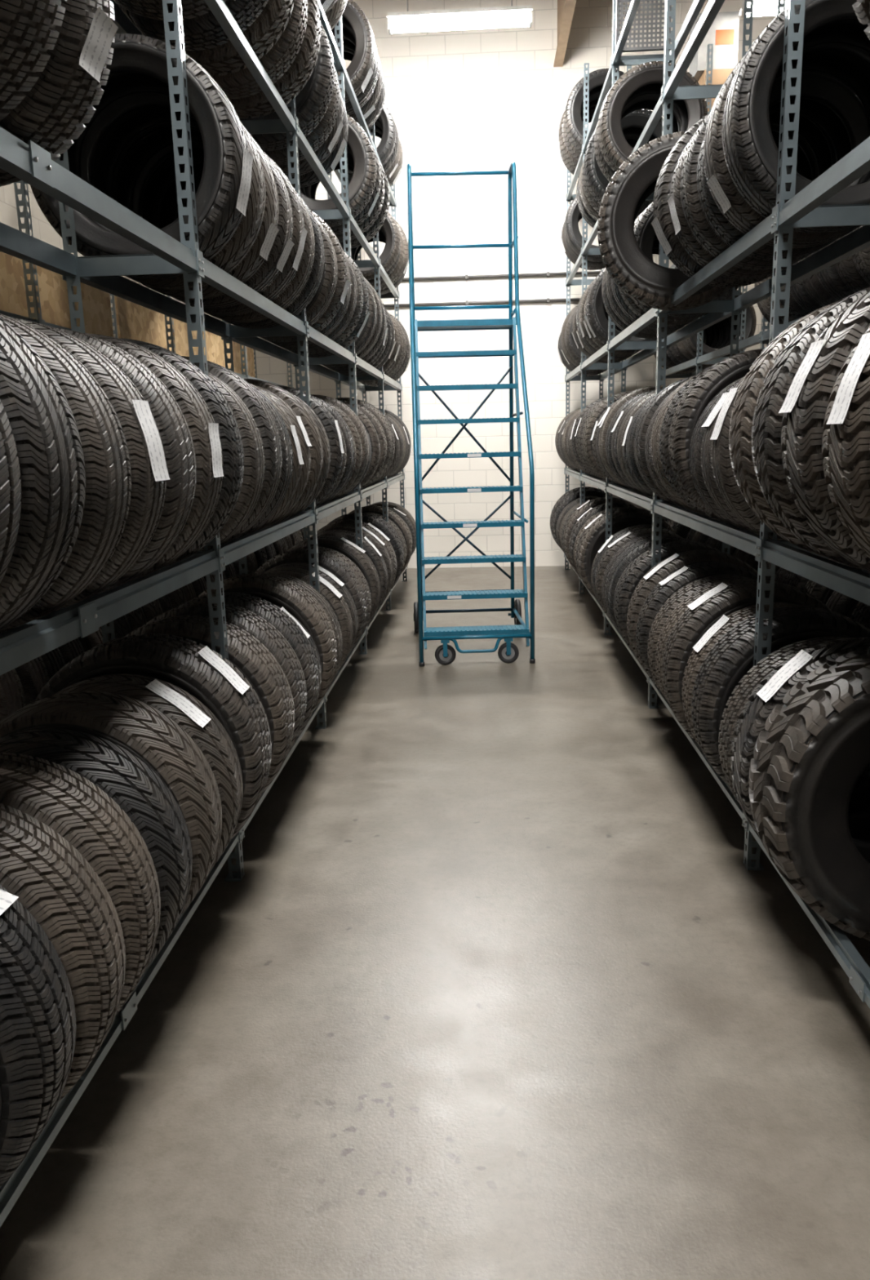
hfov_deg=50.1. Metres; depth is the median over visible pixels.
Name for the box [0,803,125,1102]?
tire
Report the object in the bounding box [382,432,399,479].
tire
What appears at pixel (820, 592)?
tire
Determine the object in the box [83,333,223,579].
tire
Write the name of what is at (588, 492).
tire
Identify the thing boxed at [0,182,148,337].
wall
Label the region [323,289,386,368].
tire
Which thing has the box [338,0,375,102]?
tire
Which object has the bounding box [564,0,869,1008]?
rack
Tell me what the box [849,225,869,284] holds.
tire
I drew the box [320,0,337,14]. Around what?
tire
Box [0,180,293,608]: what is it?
rack
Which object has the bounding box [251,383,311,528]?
tire
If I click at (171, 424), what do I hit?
tire
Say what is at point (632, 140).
tire
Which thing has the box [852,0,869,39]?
tire
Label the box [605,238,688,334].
tire
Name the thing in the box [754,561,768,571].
tire
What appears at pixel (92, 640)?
tire
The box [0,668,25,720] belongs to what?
tire
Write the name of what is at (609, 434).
tire
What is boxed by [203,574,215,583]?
tire
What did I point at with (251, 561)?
tire
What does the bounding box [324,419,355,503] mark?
tire
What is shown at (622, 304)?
tire
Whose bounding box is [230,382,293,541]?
tire
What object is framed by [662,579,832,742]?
tire
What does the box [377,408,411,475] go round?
tire
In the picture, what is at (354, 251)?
tire
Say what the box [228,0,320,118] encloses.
tire
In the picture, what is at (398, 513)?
tire
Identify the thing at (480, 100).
wall
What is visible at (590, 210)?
tire
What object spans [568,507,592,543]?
tire
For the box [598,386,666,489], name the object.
tire
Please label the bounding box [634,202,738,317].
tire
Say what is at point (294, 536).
tire
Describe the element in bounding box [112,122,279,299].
tire
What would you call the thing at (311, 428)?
tire
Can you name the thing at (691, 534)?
tire
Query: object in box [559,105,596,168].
tire
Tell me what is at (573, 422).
tire
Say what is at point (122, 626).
tire
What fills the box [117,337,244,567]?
tire
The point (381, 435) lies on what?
tire
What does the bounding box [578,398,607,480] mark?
tire
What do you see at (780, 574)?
tire
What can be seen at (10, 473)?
tire
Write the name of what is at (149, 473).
tire
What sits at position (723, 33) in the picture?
cardboard box
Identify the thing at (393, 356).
tire
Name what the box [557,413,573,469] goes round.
tire
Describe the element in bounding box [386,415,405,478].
tire
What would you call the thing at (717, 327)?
tire
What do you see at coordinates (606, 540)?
tire
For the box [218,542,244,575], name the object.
tire
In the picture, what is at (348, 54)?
tire
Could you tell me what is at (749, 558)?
tire
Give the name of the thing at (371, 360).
tire
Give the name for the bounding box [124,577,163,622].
tire
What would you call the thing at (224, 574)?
tire
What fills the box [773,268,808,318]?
tire
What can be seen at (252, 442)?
tire
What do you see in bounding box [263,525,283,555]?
tire
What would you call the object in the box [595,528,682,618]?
tire
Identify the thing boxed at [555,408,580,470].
tire
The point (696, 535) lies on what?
tire
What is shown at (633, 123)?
tire
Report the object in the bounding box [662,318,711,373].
tire
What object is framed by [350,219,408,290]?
tire
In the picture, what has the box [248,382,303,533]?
tire
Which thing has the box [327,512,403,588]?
tire
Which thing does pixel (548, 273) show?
conduit
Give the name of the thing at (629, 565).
tire
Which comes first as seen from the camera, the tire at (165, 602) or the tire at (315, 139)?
the tire at (315, 139)
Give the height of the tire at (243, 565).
0.683 m
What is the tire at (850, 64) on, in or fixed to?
on the rack at (803, 209)
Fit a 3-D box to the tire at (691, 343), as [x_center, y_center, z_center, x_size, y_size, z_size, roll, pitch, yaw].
[2.671,-2.969,8.790,0.682,0.682,0.224,-1,12,3]
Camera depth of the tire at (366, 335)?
6.70 m
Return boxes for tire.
[0,0,66,120]
[0,0,118,186]
[0,313,131,631]
[0,317,85,630]
[0,400,21,582]
[0,627,48,706]
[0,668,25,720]
[0,690,222,913]
[0,728,192,968]
[0,752,160,1016]
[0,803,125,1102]
[0,884,75,1186]
[13,317,169,609]
[13,624,65,679]
[30,33,253,279]
[34,633,271,840]
[45,613,84,664]
[50,607,111,651]
[53,673,243,870]
[57,328,196,593]
[80,92,265,290]
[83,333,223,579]
[92,591,131,639]
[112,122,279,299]
[113,0,226,20]
[115,0,268,50]
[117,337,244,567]
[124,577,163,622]
[125,607,146,631]
[125,615,294,792]
[133,141,294,308]
[141,576,173,613]
[143,601,306,754]
[153,571,186,608]
[157,154,307,315]
[173,180,315,322]
[177,591,319,738]
[181,355,282,544]
[182,0,295,76]
[191,577,207,596]
[196,573,337,710]
[199,372,265,551]
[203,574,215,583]
[212,0,307,98]
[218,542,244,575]
[219,570,226,581]
[223,200,324,328]
[223,563,235,578]
[226,541,248,573]
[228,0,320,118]
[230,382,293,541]
[231,540,257,574]
[238,22,334,151]
[243,378,323,524]
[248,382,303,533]
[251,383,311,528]
[253,546,266,568]
[253,548,366,650]
[258,573,342,684]
[259,528,276,560]
[260,209,350,342]
[262,215,337,337]
[262,258,351,346]
[263,66,339,164]
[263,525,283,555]
[263,562,358,655]
[264,567,353,671]
[269,524,288,552]
[271,603,321,705]
[274,250,357,351]
[277,89,343,177]
[277,385,344,511]
[283,249,363,354]
[284,393,330,519]
[284,534,293,549]
[287,98,348,187]
[287,535,380,625]
[289,531,298,546]
[290,253,369,357]
[293,114,377,226]
[294,546,371,639]
[296,529,302,542]
[298,144,381,235]
[300,528,307,540]
[302,153,385,242]
[308,409,346,510]
[309,160,390,249]
[310,524,392,606]
[311,394,368,498]
[311,395,354,506]
[312,529,387,610]
[317,520,396,595]
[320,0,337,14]
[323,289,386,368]
[323,400,362,502]
[324,277,382,366]
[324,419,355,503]
[325,0,347,30]
[326,323,387,372]
[327,320,388,373]
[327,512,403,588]
[331,22,379,115]
[333,34,382,123]
[333,280,377,355]
[334,397,391,486]
[337,46,385,128]
[337,306,395,377]
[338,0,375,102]
[338,311,391,375]
[340,400,386,488]
[342,102,395,174]
[342,117,399,179]
[342,402,380,491]
[342,422,371,496]
[346,226,400,284]
[346,231,404,287]
[348,120,400,182]
[348,128,403,186]
[348,505,412,573]
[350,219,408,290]
[351,231,407,294]
[356,317,403,382]
[358,312,406,383]
[359,211,400,279]
[359,329,400,381]
[360,400,395,485]
[360,444,380,488]
[362,314,409,385]
[364,345,410,386]
[364,448,395,487]
[364,512,406,570]
[370,501,416,554]
[373,515,404,567]
[375,421,398,483]
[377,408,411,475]
[379,313,400,372]
[381,411,408,478]
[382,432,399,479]
[383,414,404,479]
[384,506,415,555]
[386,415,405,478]
[550,486,609,546]
[552,488,610,547]
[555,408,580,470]
[555,496,600,551]
[557,332,600,376]
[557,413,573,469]
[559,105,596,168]
[559,415,579,471]
[559,499,591,544]
[560,110,595,177]
[560,217,605,270]
[560,304,619,371]
[560,336,605,374]
[560,502,582,551]
[561,315,617,373]
[561,430,583,473]
[561,502,583,546]
[562,404,588,472]
[562,497,597,558]
[563,92,601,160]
[563,497,634,568]
[564,68,625,152]
[564,196,603,262]
[564,213,604,266]
[564,306,622,370]
[566,416,583,472]
[568,426,595,477]
[568,502,636,579]
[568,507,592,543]
[570,395,611,479]
[570,413,591,475]
[571,306,622,363]
[573,506,626,576]
[574,398,606,479]
[576,177,596,227]
[576,289,638,359]
[576,328,634,361]
[576,508,617,575]
[577,280,637,356]
[577,506,675,599]
[578,146,636,221]
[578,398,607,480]
[582,134,648,218]
[582,403,606,480]
[583,109,670,212]
[583,301,642,354]
[583,391,631,483]
[584,267,657,351]
[591,400,623,487]
[591,539,607,591]
[592,524,677,603]
[594,93,681,181]
[595,407,628,488]
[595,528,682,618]
[597,61,707,172]
[597,131,732,311]
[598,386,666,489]
[601,244,678,338]
[601,533,675,616]
[604,389,657,493]
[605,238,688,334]
[605,535,691,634]
[610,235,693,330]
[611,388,662,495]
[613,551,645,624]
[615,540,721,650]
[617,286,702,326]
[617,391,655,496]
[622,407,657,499]
[626,394,663,500]
[626,549,760,668]
[632,208,707,321]
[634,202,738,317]
[634,376,692,508]
[635,561,760,688]
[644,390,693,511]
[647,574,753,694]
[651,114,792,287]
[651,375,706,515]
[654,330,706,374]
[655,578,749,702]
[659,364,715,519]
[662,313,721,369]
[662,315,715,371]
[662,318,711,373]
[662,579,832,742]
[667,124,818,279]
[667,312,726,368]
[668,348,764,523]
[668,519,675,527]
[671,316,731,366]
[671,511,706,538]
[674,315,737,364]
[680,112,836,270]
[680,289,756,357]
[681,602,804,743]
[685,515,712,540]
[689,376,744,528]
[691,518,717,542]
[691,605,869,787]
[697,71,869,261]
[697,520,723,543]
[701,384,762,536]
[703,43,869,248]
[705,523,728,544]
[708,537,719,547]
[710,376,785,540]
[718,636,869,813]
[720,545,737,555]
[722,0,869,233]
[728,300,839,555]
[730,636,869,842]
[733,548,746,559]
[742,552,758,568]
[748,647,869,940]
[751,287,869,569]
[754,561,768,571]
[755,279,783,324]
[765,561,780,580]
[766,275,797,322]
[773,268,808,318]
[774,567,787,582]
[778,291,869,572]
[786,261,822,313]
[789,558,829,590]
[797,253,838,306]
[803,558,862,604]
[811,243,855,301]
[822,327,869,557]
[826,572,869,617]
[831,232,869,293]
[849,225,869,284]
[850,601,869,629]
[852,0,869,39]
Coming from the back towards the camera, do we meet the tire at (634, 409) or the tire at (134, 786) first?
the tire at (634, 409)
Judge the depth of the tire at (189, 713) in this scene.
2.78 m
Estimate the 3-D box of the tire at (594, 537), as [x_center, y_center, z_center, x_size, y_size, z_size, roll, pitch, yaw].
[1.580,-0.661,7.583,0.828,0.828,0.280,-1,12,4]
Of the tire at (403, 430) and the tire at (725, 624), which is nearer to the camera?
the tire at (725, 624)
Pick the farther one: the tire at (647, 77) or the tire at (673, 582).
the tire at (647, 77)
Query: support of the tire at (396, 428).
on the rack at (31, 163)
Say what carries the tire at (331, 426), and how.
on the rack at (31, 163)
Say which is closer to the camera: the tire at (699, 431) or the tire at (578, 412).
the tire at (699, 431)
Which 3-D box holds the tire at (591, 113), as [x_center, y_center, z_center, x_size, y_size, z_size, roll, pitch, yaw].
[1.646,-5.131,9.602,0.712,0.712,0.244,-1,12,3]
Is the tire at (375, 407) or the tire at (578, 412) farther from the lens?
the tire at (578, 412)
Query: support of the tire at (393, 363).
on the rack at (31, 163)
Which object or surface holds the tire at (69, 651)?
on the rack at (37, 317)
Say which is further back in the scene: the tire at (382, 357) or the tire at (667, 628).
the tire at (382, 357)
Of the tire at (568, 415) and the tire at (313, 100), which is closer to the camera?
the tire at (313, 100)
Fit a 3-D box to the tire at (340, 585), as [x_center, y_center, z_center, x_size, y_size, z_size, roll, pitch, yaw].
[-0.820,-0.101,5.554,0.714,0.714,0.234,-1,12,4]
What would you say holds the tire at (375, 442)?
on the rack at (31, 163)
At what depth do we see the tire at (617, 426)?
5.96 m
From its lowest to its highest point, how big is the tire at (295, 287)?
0.704 m
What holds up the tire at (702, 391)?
on the rack at (803, 209)
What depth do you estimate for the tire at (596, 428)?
6.98 m
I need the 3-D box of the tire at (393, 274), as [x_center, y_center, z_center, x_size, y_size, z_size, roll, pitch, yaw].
[-0.647,-3.894,9.317,0.687,0.687,0.212,-1,12,4]
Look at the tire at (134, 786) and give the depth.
2.29 m
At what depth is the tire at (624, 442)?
5.54 m
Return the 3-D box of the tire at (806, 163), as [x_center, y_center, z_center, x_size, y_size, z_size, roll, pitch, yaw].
[1.354,-1.911,3.970,0.705,0.695,0.215,-1,12,3]
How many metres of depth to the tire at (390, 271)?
9.09 m
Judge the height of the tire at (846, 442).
0.766 m
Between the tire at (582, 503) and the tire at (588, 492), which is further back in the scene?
the tire at (588, 492)
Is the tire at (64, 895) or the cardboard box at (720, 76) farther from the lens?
the cardboard box at (720, 76)
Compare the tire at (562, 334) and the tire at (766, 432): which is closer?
the tire at (766, 432)
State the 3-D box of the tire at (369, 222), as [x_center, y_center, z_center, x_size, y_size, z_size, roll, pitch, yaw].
[-0.775,-3.479,7.159,0.773,0.773,0.261,-1,12,4]
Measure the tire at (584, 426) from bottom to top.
0.734 m
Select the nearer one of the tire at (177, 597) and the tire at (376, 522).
the tire at (177, 597)
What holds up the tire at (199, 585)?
on the rack at (37, 317)
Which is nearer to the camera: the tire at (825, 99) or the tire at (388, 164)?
the tire at (825, 99)
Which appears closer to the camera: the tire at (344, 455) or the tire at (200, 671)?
the tire at (200, 671)
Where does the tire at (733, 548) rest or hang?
on the rack at (715, 357)
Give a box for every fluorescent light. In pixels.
[386,0,533,34]
[738,0,786,18]
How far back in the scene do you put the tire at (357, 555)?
6.40 m
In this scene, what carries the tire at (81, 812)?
on the rack at (31, 163)
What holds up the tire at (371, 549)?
on the rack at (31, 163)
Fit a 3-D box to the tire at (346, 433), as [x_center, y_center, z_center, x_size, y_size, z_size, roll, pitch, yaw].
[-0.829,-1.115,5.537,0.687,0.687,0.231,-1,12,4]
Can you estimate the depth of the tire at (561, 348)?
10.10 m
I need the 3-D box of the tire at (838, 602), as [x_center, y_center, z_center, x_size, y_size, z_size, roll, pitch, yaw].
[2.491,-0.068,5.125,0.677,0.677,0.227,-1,12,4]
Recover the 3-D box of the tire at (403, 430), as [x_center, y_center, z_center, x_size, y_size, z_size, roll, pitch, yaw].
[-0.617,-1.959,9.411,0.711,0.701,0.235,-1,12,4]
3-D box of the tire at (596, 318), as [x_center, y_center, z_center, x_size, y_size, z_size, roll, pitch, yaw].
[1.546,-2.650,7.379,0.704,0.700,0.216,-1,12,3]
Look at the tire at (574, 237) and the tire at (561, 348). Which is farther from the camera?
the tire at (561, 348)
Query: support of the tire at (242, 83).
on the rack at (31, 163)
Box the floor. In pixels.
[0,565,869,1279]
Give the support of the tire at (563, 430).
on the rack at (803, 209)
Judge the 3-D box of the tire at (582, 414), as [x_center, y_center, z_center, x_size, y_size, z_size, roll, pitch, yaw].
[1.606,-1.815,8.399,0.760,0.750,0.257,-1,12,3]
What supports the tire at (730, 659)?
on the rack at (803, 209)
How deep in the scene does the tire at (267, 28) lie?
3.80 m
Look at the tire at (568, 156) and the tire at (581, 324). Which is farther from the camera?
the tire at (568, 156)
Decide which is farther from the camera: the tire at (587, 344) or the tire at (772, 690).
the tire at (587, 344)
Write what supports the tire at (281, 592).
on the rack at (31, 163)
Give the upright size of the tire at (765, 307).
0.678 m
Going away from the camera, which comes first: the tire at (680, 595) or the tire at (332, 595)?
the tire at (680, 595)
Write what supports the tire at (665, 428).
on the rack at (803, 209)
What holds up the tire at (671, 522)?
on the rack at (715, 357)
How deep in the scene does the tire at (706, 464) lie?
3.49 m
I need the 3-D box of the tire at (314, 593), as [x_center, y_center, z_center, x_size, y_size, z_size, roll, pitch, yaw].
[-0.861,0.031,4.840,0.752,0.752,0.259,-1,12,3]
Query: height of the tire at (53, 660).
0.658 m
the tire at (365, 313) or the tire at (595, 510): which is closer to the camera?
the tire at (365, 313)
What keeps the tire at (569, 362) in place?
on the rack at (803, 209)
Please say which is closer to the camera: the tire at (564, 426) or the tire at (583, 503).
the tire at (583, 503)
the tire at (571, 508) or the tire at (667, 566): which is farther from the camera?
the tire at (571, 508)
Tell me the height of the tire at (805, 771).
0.820 m
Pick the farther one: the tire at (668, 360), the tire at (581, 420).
the tire at (668, 360)
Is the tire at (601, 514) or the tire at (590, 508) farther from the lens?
the tire at (590, 508)
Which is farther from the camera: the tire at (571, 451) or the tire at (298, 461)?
the tire at (571, 451)
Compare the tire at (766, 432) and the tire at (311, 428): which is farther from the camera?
the tire at (311, 428)
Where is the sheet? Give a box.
[0,251,255,377]
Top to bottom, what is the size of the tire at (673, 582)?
0.760 m
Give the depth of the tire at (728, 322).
9.28 m
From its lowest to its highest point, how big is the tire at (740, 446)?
0.787 m
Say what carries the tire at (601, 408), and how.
on the rack at (803, 209)
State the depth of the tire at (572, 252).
9.46 m
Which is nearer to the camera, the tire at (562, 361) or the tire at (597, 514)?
the tire at (597, 514)
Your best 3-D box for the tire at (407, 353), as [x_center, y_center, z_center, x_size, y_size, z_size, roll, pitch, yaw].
[-0.628,-2.984,9.510,0.737,0.737,0.252,-1,12,3]
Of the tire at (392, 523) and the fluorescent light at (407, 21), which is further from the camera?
the tire at (392, 523)
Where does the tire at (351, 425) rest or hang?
on the rack at (31, 163)
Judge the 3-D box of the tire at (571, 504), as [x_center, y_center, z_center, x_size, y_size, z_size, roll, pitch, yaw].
[1.728,-1.219,10.367,0.754,0.754,0.260,-1,12,3]
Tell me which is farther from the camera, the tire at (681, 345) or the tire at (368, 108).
the tire at (681, 345)
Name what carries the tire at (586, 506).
on the rack at (803, 209)
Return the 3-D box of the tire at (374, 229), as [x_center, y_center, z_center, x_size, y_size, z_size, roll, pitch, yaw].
[-0.756,-3.545,7.424,0.788,0.788,0.266,-1,12,4]
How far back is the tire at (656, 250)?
6.37 m
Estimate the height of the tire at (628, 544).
0.749 m
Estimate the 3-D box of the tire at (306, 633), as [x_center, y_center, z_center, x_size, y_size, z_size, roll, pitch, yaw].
[-0.886,0.166,4.319,0.711,0.711,0.237,-1,12,3]
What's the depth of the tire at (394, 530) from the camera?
8.42 m
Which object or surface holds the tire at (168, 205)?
on the rack at (31, 163)
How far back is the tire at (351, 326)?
5.95 m
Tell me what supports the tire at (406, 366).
on the rack at (31, 163)
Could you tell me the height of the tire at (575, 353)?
0.685 m
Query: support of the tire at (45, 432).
on the rack at (31, 163)
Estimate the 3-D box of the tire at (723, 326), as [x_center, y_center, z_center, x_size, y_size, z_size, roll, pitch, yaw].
[2.709,-3.109,9.449,0.678,0.678,0.210,-1,12,3]
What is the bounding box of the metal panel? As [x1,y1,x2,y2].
[615,0,671,52]
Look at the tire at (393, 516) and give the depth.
9.03 m
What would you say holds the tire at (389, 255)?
on the rack at (31, 163)
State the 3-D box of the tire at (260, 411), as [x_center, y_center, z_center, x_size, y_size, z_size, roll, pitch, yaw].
[-0.946,-0.701,3.533,0.718,0.718,0.248,-1,12,3]
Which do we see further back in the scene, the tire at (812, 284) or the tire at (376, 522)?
the tire at (376, 522)
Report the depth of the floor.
2.53 m
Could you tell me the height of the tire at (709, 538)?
0.665 m
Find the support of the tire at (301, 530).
on the rack at (37, 317)
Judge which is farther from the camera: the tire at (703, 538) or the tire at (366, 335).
the tire at (703, 538)
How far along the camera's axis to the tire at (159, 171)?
3.79 m
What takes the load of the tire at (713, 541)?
on the rack at (715, 357)
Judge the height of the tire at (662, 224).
0.744 m
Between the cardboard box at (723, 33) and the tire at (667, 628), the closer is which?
the tire at (667, 628)
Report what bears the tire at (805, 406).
on the rack at (803, 209)
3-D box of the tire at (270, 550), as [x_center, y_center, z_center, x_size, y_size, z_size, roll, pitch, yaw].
[-1.861,-0.774,8.898,0.681,0.681,0.229,-1,12,4]
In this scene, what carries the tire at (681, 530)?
on the rack at (715, 357)
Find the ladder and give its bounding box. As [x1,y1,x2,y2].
[407,160,535,666]
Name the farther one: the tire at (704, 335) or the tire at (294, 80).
the tire at (704, 335)
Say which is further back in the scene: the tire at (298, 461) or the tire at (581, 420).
the tire at (581, 420)
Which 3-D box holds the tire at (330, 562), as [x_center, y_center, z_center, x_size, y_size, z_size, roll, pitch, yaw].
[-0.811,-0.183,5.799,0.763,0.763,0.261,-1,12,3]
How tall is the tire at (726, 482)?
0.696 m
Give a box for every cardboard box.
[689,11,739,82]
[697,68,733,111]
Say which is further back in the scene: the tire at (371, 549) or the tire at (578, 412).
the tire at (578, 412)
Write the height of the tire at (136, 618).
0.688 m
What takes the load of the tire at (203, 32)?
on the rack at (31, 163)
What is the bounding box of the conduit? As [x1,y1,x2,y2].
[382,271,600,306]
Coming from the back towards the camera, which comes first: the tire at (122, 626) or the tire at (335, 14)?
the tire at (335, 14)
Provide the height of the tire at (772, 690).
0.780 m
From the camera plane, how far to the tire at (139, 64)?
3.02 m
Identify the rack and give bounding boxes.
[0,0,408,1226]
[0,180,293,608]
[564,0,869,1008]
[655,0,869,573]
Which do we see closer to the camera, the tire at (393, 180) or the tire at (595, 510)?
the tire at (595, 510)
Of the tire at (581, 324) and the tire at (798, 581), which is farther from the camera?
the tire at (581, 324)
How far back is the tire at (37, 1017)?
1.63 m
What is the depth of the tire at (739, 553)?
7.08 m
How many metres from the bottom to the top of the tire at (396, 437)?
0.697 m
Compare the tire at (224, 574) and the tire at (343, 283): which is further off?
the tire at (224, 574)
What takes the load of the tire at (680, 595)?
on the rack at (803, 209)
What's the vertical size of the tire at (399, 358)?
0.699 m
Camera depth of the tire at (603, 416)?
6.75 m
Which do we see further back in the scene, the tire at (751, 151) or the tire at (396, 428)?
the tire at (396, 428)
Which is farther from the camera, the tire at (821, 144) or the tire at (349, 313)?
the tire at (349, 313)
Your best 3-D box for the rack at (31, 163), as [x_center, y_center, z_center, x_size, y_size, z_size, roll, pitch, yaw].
[-0.932,-1.485,3.905,0.456,4.450,13.010,-1,12,3]
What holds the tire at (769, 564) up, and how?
on the rack at (715, 357)
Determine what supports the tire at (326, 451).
on the rack at (31, 163)
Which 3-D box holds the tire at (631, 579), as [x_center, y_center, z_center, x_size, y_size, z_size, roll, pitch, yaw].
[1.473,-0.194,5.533,0.784,0.784,0.269,-1,12,4]
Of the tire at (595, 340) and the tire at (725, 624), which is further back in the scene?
the tire at (595, 340)
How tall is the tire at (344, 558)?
0.750 m
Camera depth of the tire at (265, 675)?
3.38 m
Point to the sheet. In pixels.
(135, 322)
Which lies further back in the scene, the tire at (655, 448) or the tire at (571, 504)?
the tire at (571, 504)
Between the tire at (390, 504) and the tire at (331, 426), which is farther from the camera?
the tire at (390, 504)
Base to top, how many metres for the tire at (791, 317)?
0.652 m
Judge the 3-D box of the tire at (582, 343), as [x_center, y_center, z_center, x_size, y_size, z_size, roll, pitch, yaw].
[1.591,-2.816,8.283,0.658,0.653,0.214,-1,12,3]
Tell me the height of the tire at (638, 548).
0.761 m
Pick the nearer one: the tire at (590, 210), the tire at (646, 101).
the tire at (646, 101)
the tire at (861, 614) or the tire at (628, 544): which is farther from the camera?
the tire at (628, 544)
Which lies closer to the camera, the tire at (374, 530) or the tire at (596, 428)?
the tire at (596, 428)
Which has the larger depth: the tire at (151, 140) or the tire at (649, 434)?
the tire at (649, 434)
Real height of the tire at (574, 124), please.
0.742 m
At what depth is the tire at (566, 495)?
10.79 m
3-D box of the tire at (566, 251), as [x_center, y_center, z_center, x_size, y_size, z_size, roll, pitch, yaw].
[1.655,-4.209,9.674,0.694,0.684,0.230,-1,12,3]
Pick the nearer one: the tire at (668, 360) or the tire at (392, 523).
the tire at (392, 523)
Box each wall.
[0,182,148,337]
[149,0,776,568]
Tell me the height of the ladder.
3.565 m
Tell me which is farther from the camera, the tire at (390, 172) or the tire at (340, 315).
the tire at (390, 172)
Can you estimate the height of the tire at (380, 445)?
0.668 m
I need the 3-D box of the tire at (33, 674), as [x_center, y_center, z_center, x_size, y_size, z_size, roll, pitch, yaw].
[-2.112,0.229,4.214,0.694,0.694,0.228,-1,12,4]
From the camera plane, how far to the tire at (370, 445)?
6.41 m
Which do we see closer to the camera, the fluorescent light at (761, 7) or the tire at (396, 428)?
the fluorescent light at (761, 7)
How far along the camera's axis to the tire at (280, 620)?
3.95 m
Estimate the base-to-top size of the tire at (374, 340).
0.726 m
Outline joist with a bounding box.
[553,0,576,66]
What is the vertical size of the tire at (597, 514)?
0.792 m
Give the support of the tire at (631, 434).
on the rack at (803, 209)
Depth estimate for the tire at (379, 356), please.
7.75 m
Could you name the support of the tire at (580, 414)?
on the rack at (803, 209)
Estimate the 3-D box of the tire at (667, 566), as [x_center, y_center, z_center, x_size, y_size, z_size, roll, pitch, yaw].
[1.445,-0.092,5.052,0.788,0.788,0.270,-1,12,4]
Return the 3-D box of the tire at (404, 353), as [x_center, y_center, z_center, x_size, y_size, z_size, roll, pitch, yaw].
[-0.647,-2.922,9.255,0.727,0.727,0.249,-1,12,4]
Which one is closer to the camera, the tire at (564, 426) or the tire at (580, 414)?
the tire at (580, 414)
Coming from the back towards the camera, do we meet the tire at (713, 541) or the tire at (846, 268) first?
the tire at (713, 541)
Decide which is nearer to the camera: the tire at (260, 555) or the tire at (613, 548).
the tire at (613, 548)
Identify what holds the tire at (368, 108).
on the rack at (31, 163)
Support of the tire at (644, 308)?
on the rack at (803, 209)
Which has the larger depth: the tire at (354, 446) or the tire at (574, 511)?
the tire at (574, 511)
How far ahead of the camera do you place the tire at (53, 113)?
1.91 m
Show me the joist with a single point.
(566, 8)
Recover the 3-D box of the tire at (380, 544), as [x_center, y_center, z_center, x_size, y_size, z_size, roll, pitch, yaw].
[-0.722,-0.530,7.392,0.769,0.769,0.265,-1,12,3]
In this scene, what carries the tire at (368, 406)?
on the rack at (31, 163)
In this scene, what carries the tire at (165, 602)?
on the rack at (37, 317)
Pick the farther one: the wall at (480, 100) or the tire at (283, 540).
the wall at (480, 100)
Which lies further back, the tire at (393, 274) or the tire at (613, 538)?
the tire at (393, 274)
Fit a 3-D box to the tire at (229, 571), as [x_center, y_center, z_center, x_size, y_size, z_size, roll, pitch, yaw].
[-1.932,-0.459,7.419,0.688,0.688,0.231,-1,12,3]
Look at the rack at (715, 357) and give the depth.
8.21 m
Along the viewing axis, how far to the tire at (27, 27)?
1.72 m
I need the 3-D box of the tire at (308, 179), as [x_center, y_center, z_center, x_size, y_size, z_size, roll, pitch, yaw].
[-0.862,-3.079,5.562,0.680,0.680,0.227,-1,12,4]
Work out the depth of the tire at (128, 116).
3.33 m
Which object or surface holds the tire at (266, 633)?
on the rack at (31, 163)
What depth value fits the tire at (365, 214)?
6.87 m
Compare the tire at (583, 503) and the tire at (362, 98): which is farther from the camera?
the tire at (583, 503)
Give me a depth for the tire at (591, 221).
7.95 m
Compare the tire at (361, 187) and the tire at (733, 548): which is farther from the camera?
the tire at (733, 548)
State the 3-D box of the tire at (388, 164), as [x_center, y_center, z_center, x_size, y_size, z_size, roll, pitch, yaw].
[-0.691,-4.736,8.840,0.693,0.693,0.231,-1,12,3]
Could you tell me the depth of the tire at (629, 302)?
5.68 m
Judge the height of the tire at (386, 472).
0.682 m
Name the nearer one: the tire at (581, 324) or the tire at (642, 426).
the tire at (642, 426)
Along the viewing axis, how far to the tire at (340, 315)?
5.48 m
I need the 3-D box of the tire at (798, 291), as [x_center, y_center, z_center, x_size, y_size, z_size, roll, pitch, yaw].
[2.494,-2.293,5.631,0.692,0.692,0.239,-1,12,3]
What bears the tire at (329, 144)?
on the rack at (31, 163)
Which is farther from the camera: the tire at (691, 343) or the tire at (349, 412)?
the tire at (691, 343)
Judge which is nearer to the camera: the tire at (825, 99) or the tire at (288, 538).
the tire at (825, 99)
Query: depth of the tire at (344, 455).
5.29 m
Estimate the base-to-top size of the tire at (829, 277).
0.727 m
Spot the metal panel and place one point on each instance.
(655, 47)
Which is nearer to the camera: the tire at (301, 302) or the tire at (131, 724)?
the tire at (131, 724)
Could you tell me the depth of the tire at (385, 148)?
8.51 m
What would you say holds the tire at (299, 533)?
on the rack at (37, 317)
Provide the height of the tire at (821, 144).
0.694 m
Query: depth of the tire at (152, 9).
3.35 m
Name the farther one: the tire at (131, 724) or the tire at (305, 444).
the tire at (305, 444)
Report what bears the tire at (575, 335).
on the rack at (803, 209)
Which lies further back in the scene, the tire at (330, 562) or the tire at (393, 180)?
the tire at (393, 180)
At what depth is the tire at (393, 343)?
8.15 m
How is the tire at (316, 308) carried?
on the rack at (31, 163)
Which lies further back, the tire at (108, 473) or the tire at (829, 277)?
the tire at (829, 277)
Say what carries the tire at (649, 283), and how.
on the rack at (803, 209)
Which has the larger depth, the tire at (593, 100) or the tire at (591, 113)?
the tire at (591, 113)

